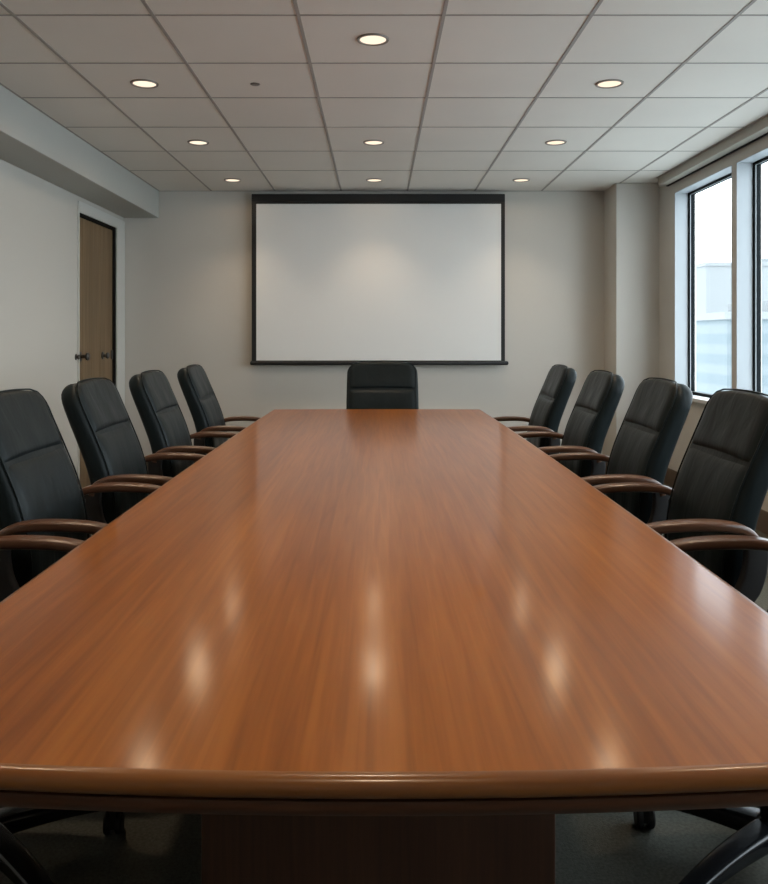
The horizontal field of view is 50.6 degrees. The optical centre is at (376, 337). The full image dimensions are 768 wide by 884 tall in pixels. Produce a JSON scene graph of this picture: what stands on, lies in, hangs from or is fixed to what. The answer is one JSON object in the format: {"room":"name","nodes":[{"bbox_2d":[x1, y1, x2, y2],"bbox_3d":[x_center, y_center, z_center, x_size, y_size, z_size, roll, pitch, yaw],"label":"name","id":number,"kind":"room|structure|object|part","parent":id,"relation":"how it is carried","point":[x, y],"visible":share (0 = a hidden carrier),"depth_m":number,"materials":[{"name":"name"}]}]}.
{"room":"conference room","nodes":[
{"label":"conference room","id":0,"kind":"room"},
{"bbox_2d":[0,159,123,473],"bbox_3d":[-2.372,-0.082,2.890,0.150,2.604,8.980,0,0,0],"label":"wall","id":1,"kind":"structure","parent":0,"point":[39,218],"depth_m":5.53,"materials":[{"name":"grey paint"}]},
{"bbox_2d":[0,85,158,217],"bbox_3d":[-2.138,-1.212,2.890,0.318,0.244,8.980,0,0,0],"label":"ceiling soffit","id":2,"kind":"structure","parent":1,"relation":"attached to","point":[31,141],"depth_m":5.32,"materials":[{"name":"grey paint"}]},
{"bbox_2d":[75,200,124,487],"bbox_3d":[-2.321,0.083,6.777,0.153,2.275,1.198,0,0,0],"label":"door","id":3,"kind":"structure","parent":1,"relation":"in","point":[101,246],"depth_m":6.79,"materials":[{"name":"brown wood"}]},
{"bbox_3d":[-2.281,0.145,6.350,0.075,0.075,0.075,0,0,0],"label":"handle","id":4,"kind":"part","parent":3,"relation":"part of","materials":[{"name":"grey metal"}]},
{"bbox_3d":[-2.292,0.148,6.870,0.055,0.065,0.065,0,0,0],"label":"handle","id":5,"kind":"part","parent":3,"relation":"part of","materials":[{"name":"grey metal"}]},
{"bbox_2d":[124,191,603,456],"bbox_3d":[0.151,-0.082,7.440,5.197,2.604,0.120,0,0,0],"label":"wall","id":6,"kind":"structure","parent":0,"point":[188,268],"depth_m":7.38,"materials":[{"name":"grey paint"}]},
{"bbox_2d":[250,194,508,364],"bbox_3d":[0.021,-0.525,7.330,2.316,1.536,0.097,0,0,0],"label":"projection screen","id":7,"kind":"object","parent":6,"relation":"attached to","point":[338,279],"visible":0.95,"depth_m":7.30,"materials":[{"name":"white fabric"}]},
{"bbox_2d":[0,0,767,190],"bbox_3d":[0.151,-1.362,2.890,5.197,0.064,9.220,0,0,0],"label":"ceiling","id":8,"kind":"structure","parent":0,"point":[461,95],"depth_m":4.28,"materials":[{"name":"tile"}]},
{"bbox_2d":[130,79,158,88],"bbox_3d":[-1.218,-1.331,4.260,0.146,0.007,0.146,0,0,0],"label":"recessed light","id":9,"kind":"object","parent":8,"relation":"in","point":[140,83],"visible":1,"depth_m":4.25,"materials":[{"name":"white"}]},
{"bbox_2d":[187,140,208,145],"bbox_3d":[-1.218,-1.331,5.540,0.146,0.007,0.146,0,0,0],"label":"recessed light","id":10,"kind":"object","parent":8,"relation":"in","point":[192,142],"visible":1,"depth_m":5.53,"materials":[{"name":"white"}]},
{"bbox_2d":[224,178,240,181],"bbox_3d":[-1.218,-1.331,6.860,0.146,0.007,0.146,0,0,0],"label":"recessed light","id":11,"kind":"object","parent":8,"relation":"in","point":[226,179],"visible":1,"depth_m":6.85,"materials":[{"name":"white"}]},
{"bbox_2d":[357,33,388,45],"bbox_3d":[-0.018,-1.331,3.630,0.146,0.007,0.146,0,0,0],"label":"recessed light","id":12,"kind":"object","parent":8,"relation":"in","point":[369,39],"visible":1,"depth_m":3.62,"materials":[{"name":"white"}]},
{"bbox_2d":[363,140,383,145],"bbox_3d":[-0.022,-1.331,5.540,0.146,0.007,0.146,0,0,0],"label":"recessed light","id":13,"kind":"object","parent":8,"relation":"in","point":[367,142],"visible":1,"depth_m":5.53,"materials":[{"name":"white"}]},
{"bbox_2d":[366,178,382,181],"bbox_3d":[-0.022,-1.331,6.860,0.146,0.007,0.146,0,0,0],"label":"recessed light","id":14,"kind":"object","parent":8,"relation":"in","point":[369,179],"visible":1,"depth_m":6.85,"materials":[{"name":"white"}]},
{"bbox_2d":[513,178,529,181],"bbox_3d":[1.218,-1.331,6.860,0.146,0.007,0.146,0,0,0],"label":"recessed light","id":15,"kind":"object","parent":8,"relation":"in","point":[518,179],"visible":1,"depth_m":6.85,"materials":[{"name":"white"}]},
{"bbox_2d":[545,140,566,145],"bbox_3d":[1.218,-1.331,5.540,0.146,0.007,0.146,0,0,0],"label":"recessed light","id":16,"kind":"object","parent":8,"relation":"in","point":[550,142],"visible":1,"depth_m":5.53,"materials":[{"name":"white"}]},
{"bbox_2d":[595,79,623,88],"bbox_3d":[1.218,-1.331,4.260,0.146,0.007,0.146,0,0,0],"label":"recessed light","id":17,"kind":"object","parent":8,"relation":"in","point":[608,83],"visible":1,"depth_m":4.25,"materials":[{"name":"white"}]},
{"bbox_2d":[0,474,767,883],"bbox_3d":[0.151,1.250,2.890,5.197,0.060,9.220,0,0,0],"label":"floor","id":18,"kind":"structure","parent":0,"point":[151,848],"depth_m":1.94,"materials":[{"name":"carpet"}]},
{"bbox_2d":[0,535,124,883],"bbox_3d":[-0.897,0.694,1.840,0.693,1.052,0.650,0,0,0],"label":"office chair","id":19,"kind":"object","parent":18,"relation":"on","point":[17,862],"visible":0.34,"depth_m":1.87,"materials":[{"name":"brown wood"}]},
{"bbox_3d":[-0.770,1.122,1.735,0.304,0.068,0.066,0,0,39],"label":"leg","id":20,"kind":"part","parent":19,"relation":"part of","materials":[{"name":"black"}]},
{"bbox_3d":[-0.890,0.576,2.138,0.416,0.109,0.054,0,0,0],"label":"armrest","id":21,"kind":"part","parent":19,"relation":"part of","materials":[{"name":"brown wood"}]},
{"bbox_3d":[-0.763,1.122,1.926,0.284,0.068,0.211,0,0,0],"label":"leg","id":22,"kind":"part","parent":19,"relation":"part of","materials":[{"name":"black metal"}]},
{"bbox_2d":[0,388,160,601],"bbox_3d":[-0.897,0.694,2.630,0.693,1.052,0.650,0,0,0],"label":"office chair","id":23,"kind":"object","parent":18,"relation":"on","point":[41,493],"visible":0.39,"depth_m":2.54,"materials":[{"name":"black leather"}]},
{"bbox_2d":[0,390,61,461],"bbox_3d":[-1.153,0.275,2.630,0.108,0.206,0.462,0,0,0],"label":"cushion","id":24,"kind":"object","parent":23,"relation":"on","point":[29,430],"depth_m":2.63,"materials":[{"name":"black leather"}]},
{"bbox_3d":[-1.131,0.501,2.630,0.226,0.638,0.500,0,0,0],"label":"backrest","id":25,"kind":"part","parent":23,"relation":"part of","materials":[{"name":"black leather"}]},
{"bbox_2d":[8,448,86,577],"bbox_3d":[-1.064,0.572,2.630,0.110,0.398,0.462,0,0,0],"label":"lumbar cushion","id":26,"kind":"object","parent":23,"relation":"on","point":[43,482],"depth_m":2.56,"materials":[{"name":"black leather"}]},
{"bbox_3d":[-0.890,0.576,2.332,0.416,0.109,0.054,0,0,0],"label":"armrest","id":27,"kind":"part","parent":23,"relation":"part of","materials":[{"name":"brown wood"}]},
{"bbox_3d":[-0.890,0.576,2.928,0.416,0.109,0.054,0,0,0],"label":"armrest","id":28,"kind":"part","parent":23,"relation":"part of","materials":[{"name":"brown wood"}]},
{"bbox_2d":[61,377,204,534],"bbox_3d":[-0.897,0.694,3.400,0.693,1.052,0.650,0,0,0],"label":"office chair","id":29,"kind":"object","parent":18,"relation":"on","point":[110,448],"visible":0.37,"depth_m":3.22,"materials":[{"name":"black leather"}]},
{"bbox_3d":[-1.131,0.501,3.400,0.226,0.638,0.500,0,0,0],"label":"backrest","id":30,"kind":"part","parent":29,"relation":"part of","materials":[{"name":"black leather"}]},
{"bbox_2d":[76,379,128,431],"bbox_3d":[-1.153,0.275,3.400,0.108,0.206,0.462,0,0,0],"label":"cushion","id":31,"kind":"object","parent":29,"relation":"on","point":[100,407],"depth_m":3.33,"materials":[{"name":"black leather"}]},
{"bbox_2d":[97,424,148,516],"bbox_3d":[-1.064,0.572,3.400,0.110,0.398,0.462,0,0,0],"label":"lumbar cushion","id":32,"kind":"object","parent":29,"relation":"on","point":[119,449],"depth_m":3.30,"materials":[{"name":"black leather"}]},
{"bbox_3d":[-0.890,0.576,3.102,0.416,0.109,0.054,0,0,0],"label":"armrest","id":33,"kind":"part","parent":29,"relation":"part of","materials":[{"name":"brown wood"}]},
{"bbox_3d":[-0.890,0.576,3.698,0.416,0.109,0.054,0,0,0],"label":"armrest","id":34,"kind":"part","parent":29,"relation":"part of","materials":[{"name":"brown wood"}]},
{"bbox_2d":[129,370,236,485],"bbox_3d":[-0.885,0.694,4.230,0.693,1.052,0.650,0,0,0],"label":"office chair","id":35,"kind":"object","parent":18,"relation":"on","point":[162,418],"visible":0.38,"depth_m":4.03,"materials":[{"name":"black leather"}]},
{"bbox_3d":[-1.119,0.501,4.230,0.226,0.638,0.500,0,0,0],"label":"backrest","id":36,"kind":"part","parent":35,"relation":"part of","materials":[{"name":"black leather"}]},
{"bbox_2d":[140,371,177,412],"bbox_3d":[-1.141,0.275,4.230,0.108,0.206,0.462,0,0,0],"label":"cushion","id":37,"kind":"object","parent":35,"relation":"on","point":[157,395],"depth_m":4.14,"materials":[{"name":"black leather"}]},
{"bbox_2d":[157,408,193,476],"bbox_3d":[-1.052,0.572,4.230,0.110,0.398,0.462,0,0,0],"label":"lumbar cushion","id":38,"kind":"object","parent":35,"relation":"on","point":[172,429],"depth_m":4.12,"materials":[{"name":"black leather"}]},
{"bbox_3d":[-0.878,0.576,3.932,0.416,0.109,0.054,0,0,0],"label":"armrest","id":39,"kind":"part","parent":35,"relation":"part of","materials":[{"name":"brown wood"}]},
{"bbox_3d":[-0.878,0.576,4.528,0.416,0.109,0.054,0,0,0],"label":"armrest","id":40,"kind":"part","parent":35,"relation":"part of","materials":[{"name":"brown wood"}]},
{"bbox_2d":[177,364,260,454],"bbox_3d":[-0.867,0.694,5.130,0.693,1.052,0.650,0,0,0],"label":"office chair","id":41,"kind":"object","parent":18,"relation":"on","point":[200,397],"visible":0.44,"depth_m":4.92,"materials":[{"name":"black leather"}]},
{"bbox_3d":[-1.101,0.501,5.130,0.226,0.638,0.500,0,0,0],"label":"backrest","id":42,"kind":"part","parent":41,"relation":"part of","materials":[{"name":"black leather"}]},
{"bbox_2d":[186,365,213,398],"bbox_3d":[-1.123,0.275,5.130,0.108,0.206,0.462,0,0,0],"label":"cushion","id":43,"kind":"object","parent":41,"relation":"on","point":[198,386],"depth_m":5.01,"materials":[{"name":"black leather"}]},
{"bbox_2d":[201,396,226,447],"bbox_3d":[-1.034,0.572,5.130,0.110,0.398,0.462,0,0,0],"label":"lumbar cushion","id":44,"kind":"object","parent":41,"relation":"on","point":[211,412],"depth_m":5.03,"materials":[{"name":"black leather"}]},
{"bbox_3d":[-0.860,0.576,4.832,0.416,0.109,0.054,0,0,0],"label":"armrest","id":45,"kind":"part","parent":41,"relation":"part of","materials":[{"name":"brown wood"}]},
{"bbox_3d":[-0.860,0.576,5.428,0.416,0.109,0.054,0,0,0],"label":"armrest","id":46,"kind":"part","parent":41,"relation":"part of","materials":[{"name":"brown wood"}]},
{"bbox_2d":[346,360,418,408],"bbox_3d":[0.040,0.694,5.772,0.689,1.052,0.693,0,0,0],"label":"office chair","id":47,"kind":"object","parent":18,"relation":"on","point":[378,384],"visible":0.25,"depth_m":5.98,"materials":[{"name":"black leather"}]},
{"bbox_2d":[350,390,414,408],"bbox_3d":[0.040,0.572,5.939,0.490,0.398,0.110,0,0,0],"label":"lumbar cushion","id":48,"kind":"object","parent":47,"relation":"on","point":[359,399],"depth_m":5.94,"materials":[{"name":"black leather"}]},
{"bbox_2d":[350,361,414,387],"bbox_3d":[0.040,0.275,6.028,0.490,0.206,0.108,0,0,0],"label":"cushion","id":49,"kind":"object","parent":47,"relation":"on","point":[363,374],"depth_m":6.01,"materials":[{"name":"black leather"}]},
{"bbox_2d":[0,409,767,883],"bbox_3d":[0.000,0.850,3.192,1.424,0.740,4.616,0,0,0],"label":"conference table","id":50,"kind":"object","parent":18,"relation":"on","point":[362,646],"visible":1,"depth_m":1.32,"materials":[{"name":"brown wood"}]},
{"bbox_3d":[0.000,0.519,3.192,1.407,0.021,4.599,0,0,0],"label":"moulding","id":51,"kind":"part","parent":50,"relation":"part of","materials":[{"name":"brown wood"}]},
{"bbox_2d":[493,364,576,454],"bbox_3d":[0.867,0.694,5.130,0.693,1.052,0.650,0,0,0],"label":"office chair","id":52,"kind":"object","parent":18,"relation":"on","point":[553,397],"visible":0.47,"depth_m":4.92,"materials":[{"name":"black leather"}]},
{"bbox_3d":[0.860,0.576,5.428,0.416,0.109,0.054,0,0,0],"label":"armrest","id":53,"kind":"part","parent":52,"relation":"part of","materials":[{"name":"brown wood"}]},
{"bbox_3d":[0.860,0.576,4.832,0.416,0.109,0.054,0,0,0],"label":"armrest","id":54,"kind":"part","parent":52,"relation":"part of","materials":[{"name":"brown wood"}]},
{"bbox_2d":[527,396,552,447],"bbox_3d":[1.034,0.572,5.130,0.110,0.398,0.462,0,0,0],"label":"lumbar cushion","id":55,"kind":"object","parent":52,"relation":"on","point":[542,412],"depth_m":5.03,"materials":[{"name":"black leather"}]},
{"bbox_2d":[540,365,567,398],"bbox_3d":[1.123,0.275,5.130,0.108,0.206,0.462,0,0,0],"label":"cushion","id":56,"kind":"object","parent":52,"relation":"on","point":[555,386],"depth_m":5.02,"materials":[{"name":"black leather"}]},
{"bbox_3d":[1.101,0.501,5.130,0.226,0.638,0.500,0,0,0],"label":"backrest","id":57,"kind":"part","parent":52,"relation":"part of","materials":[{"name":"black leather"}]},
{"bbox_2d":[517,370,624,485],"bbox_3d":[0.882,0.694,4.230,0.693,1.052,0.650,0,0,0],"label":"office chair","id":58,"kind":"object","parent":18,"relation":"on","point":[590,419],"visible":0.44,"depth_m":4.03,"materials":[{"name":"black leather"}]},
{"bbox_3d":[0.875,0.576,4.528,0.416,0.109,0.054,0,0,0],"label":"armrest","id":59,"kind":"part","parent":58,"relation":"part of","materials":[{"name":"brown wood"}]},
{"bbox_3d":[0.875,0.576,3.932,0.416,0.109,0.054,0,0,0],"label":"armrest","id":60,"kind":"part","parent":58,"relation":"part of","materials":[{"name":"brown wood"}]},
{"bbox_2d":[560,408,595,476],"bbox_3d":[1.049,0.572,4.230,0.110,0.398,0.462,0,0,0],"label":"lumbar cushion","id":61,"kind":"object","parent":58,"relation":"on","point":[580,430],"depth_m":4.13,"materials":[{"name":"black leather"}]},
{"bbox_2d":[576,371,612,412],"bbox_3d":[1.138,0.275,4.230,0.108,0.206,0.462,0,0,0],"label":"cushion","id":62,"kind":"object","parent":58,"relation":"on","point":[596,394],"depth_m":4.14,"materials":[{"name":"black leather"}]},
{"bbox_3d":[1.115,0.501,4.230,0.226,0.638,0.500,0,0,0],"label":"backrest","id":63,"kind":"part","parent":58,"relation":"part of","materials":[{"name":"black leather"}]},
{"bbox_2d":[549,377,692,534],"bbox_3d":[0.897,0.694,3.400,0.693,1.052,0.650,0,0,0],"label":"office chair","id":64,"kind":"object","parent":18,"relation":"on","point":[654,420],"visible":0.47,"depth_m":3.22,"materials":[{"name":"black leather"}]},
{"bbox_3d":[0.890,0.576,3.698,0.416,0.109,0.054,0,0,0],"label":"armrest","id":65,"kind":"part","parent":64,"relation":"part of","materials":[{"name":"brown wood"}]},
{"bbox_3d":[0.890,0.576,3.102,0.416,0.109,0.054,0,0,0],"label":"armrest","id":66,"kind":"part","parent":64,"relation":"part of","materials":[{"name":"brown wood"}]},
{"bbox_2d":[605,425,656,516],"bbox_3d":[1.064,0.572,3.400,0.110,0.398,0.462,0,0,0],"label":"lumbar cushion","id":67,"kind":"object","parent":64,"relation":"on","point":[634,449],"depth_m":3.30,"materials":[{"name":"black leather"}]},
{"bbox_2d":[625,379,677,431],"bbox_3d":[1.153,0.275,3.400,0.108,0.206,0.462,0,0,0],"label":"cushion","id":68,"kind":"object","parent":64,"relation":"on","point":[653,407],"depth_m":3.33,"materials":[{"name":"black leather"}]},
{"bbox_3d":[1.131,0.501,3.400,0.226,0.638,0.500,0,0,0],"label":"backrest","id":69,"kind":"part","parent":64,"relation":"part of","materials":[{"name":"black leather"}]},
{"bbox_2d":[593,388,767,601],"bbox_3d":[0.897,0.694,2.630,0.693,1.052,0.650,0,0,0],"label":"office chair","id":70,"kind":"object","parent":18,"relation":"on","point":[721,487],"visible":0.38,"depth_m":2.49,"materials":[{"name":"black leather"}]},
{"bbox_3d":[0.890,0.576,2.928,0.416,0.109,0.054,0,0,0],"label":"armrest","id":71,"kind":"part","parent":70,"relation":"part of","materials":[{"name":"brown wood"}]},
{"bbox_3d":[0.890,0.576,2.332,0.416,0.109,0.054,0,0,0],"label":"armrest","id":72,"kind":"part","parent":70,"relation":"part of","materials":[{"name":"brown wood"}]},
{"bbox_2d":[667,448,745,577],"bbox_3d":[1.064,0.572,2.630,0.110,0.398,0.462,0,0,0],"label":"lumbar cushion","id":73,"kind":"object","parent":70,"relation":"on","point":[711,482],"depth_m":2.56,"materials":[{"name":"black leather"}]},
{"bbox_3d":[1.131,0.501,2.630,0.226,0.638,0.500,0,0,0],"label":"backrest","id":74,"kind":"part","parent":70,"relation":"part of","materials":[{"name":"black leather"}]},
{"bbox_2d":[692,390,767,461],"bbox_3d":[1.153,0.275,2.630,0.108,0.206,0.462,0,0,0],"label":"cushion","id":75,"kind":"object","parent":70,"relation":"on","point":[732,426],"depth_m":2.58,"materials":[{"name":"black leather"}]},
{"bbox_2d":[633,535,767,883],"bbox_3d":[0.897,0.694,1.840,0.693,1.052,0.650,0,0,0],"label":"office chair","id":76,"kind":"object","parent":18,"relation":"on","point":[748,844],"visible":0.34,"depth_m":1.83,"materials":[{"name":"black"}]},
{"bbox_3d":[0.770,1.122,1.945,0.304,0.068,0.066,0,0,39],"label":"leg","id":77,"kind":"part","parent":76,"relation":"part of","materials":[{"name":"black metal"}]},
{"bbox_3d":[0.890,0.576,2.138,0.416,0.109,0.054,0,0,0],"label":"armrest","id":78,"kind":"part","parent":76,"relation":"part of","materials":[{"name":"brown wood"}]},
{"bbox_3d":[0.760,1.122,1.749,0.304,0.068,0.066,0,0,-33],"label":"leg","id":79,"kind":"part","parent":76,"relation":"part of","materials":[{"name":"black metal"}]},
{"bbox_2d":[604,183,658,456],"bbox_3d":[2.405,-0.057,7.190,0.690,2.554,0.380,0,0,0],"label":"wall pillar","id":80,"kind":"structure","parent":0,"point":[631,210],"depth_m":7.00,"materials":[{"name":"grey paint"}]},
{"bbox_2d":[659,135,767,511],"bbox_3d":[2.515,-0.057,2.700,0.170,2.554,8.600,0,0,0],"label":"wall","id":81,"kind":"structure","parent":0,"point":[666,193],"depth_m":6.63,"materials":[{"name":"grey paint"}]},
{"bbox_2d":[675,165,731,403],"bbox_3d":[2.490,-0.351,6.098,0.190,1.668,1.140,0,0,0],"label":"window","id":82,"kind":"structure","parent":81,"relation":"in","point":[685,197],"depth_m":6.63,"materials":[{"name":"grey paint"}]},
{"bbox_3d":[2.465,0.469,6.098,0.140,0.028,1.140,0,0,0],"label":"sill","id":83,"kind":"part","parent":82,"relation":"part of","materials":[{"name":"white paint"}]},
{"bbox_3d":[2.549,-0.366,6.098,0.005,1.602,1.029,0,0,0],"label":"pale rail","id":84,"kind":"part","parent":82,"relation":"part of","materials":[{"name":"paint"}]},
{"bbox_2d":[658,116,767,185],"bbox_3d":[2.384,-1.298,2.585,0.092,0.073,8.370,0,0,0],"label":"trim","id":85,"kind":"structure","parent":81,"relation":"attached to","point":[759,129],"depth_m":5.62,"materials":[{"name":"grey paint"}]},
{"bbox_2d":[664,468,767,534],"bbox_3d":[2.423,1.150,2.700,0.014,0.140,8.600,0,0,0],"label":"baseboard","id":86,"kind":"structure","parent":81,"relation":"attached to","point":[762,523],"depth_m":5.14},
{"bbox_2d":[737,147,767,391],"bbox_3d":[2.490,-0.351,4.957,0.190,1.668,1.140,0,0,0],"label":"window","id":87,"kind":"structure","parent":81,"relation":"in","point":[749,168],"depth_m":5.49,"materials":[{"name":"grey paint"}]},
{"bbox_3d":[2.560,-0.351,4.957,0.050,1.668,1.065,0,0,0],"label":"frame","id":88,"kind":"part","parent":87,"relation":"part of","materials":[{"name":"black metal"}]},
{"bbox_3d":[2.549,-0.366,4.957,0.005,1.602,1.029,0,0,0],"label":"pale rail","id":89,"kind":"part","parent":87,"relation":"part of","materials":[{"name":"grey paint"}]},
{"label":"outside","id":90,"kind":"structure","parent":0,"visible":0},
{"bbox_3d":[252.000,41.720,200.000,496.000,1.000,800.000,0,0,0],"label":"ground","id":91,"kind":"structure","parent":90,"visible":0},
{"bbox_2d":[696,301,767,396],"bbox_3d":[48.000,18.520,96.000,22.600,45.400,20.600,0,0,0],"label":"office building","id":92,"kind":"structure","parent":91,"relation":"on","point":[713,330],"depth_m":88.66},
{"bbox_2d":[696,259,767,313],"bbox_3d":[95.000,11.620,190.000,46.600,59.200,24.600,0,0,0],"label":"tower","id":93,"kind":"structure","parent":91,"relation":"on","point":[713,279],"depth_m":178.01,"materials":[{"name":"grey"}]}
]}

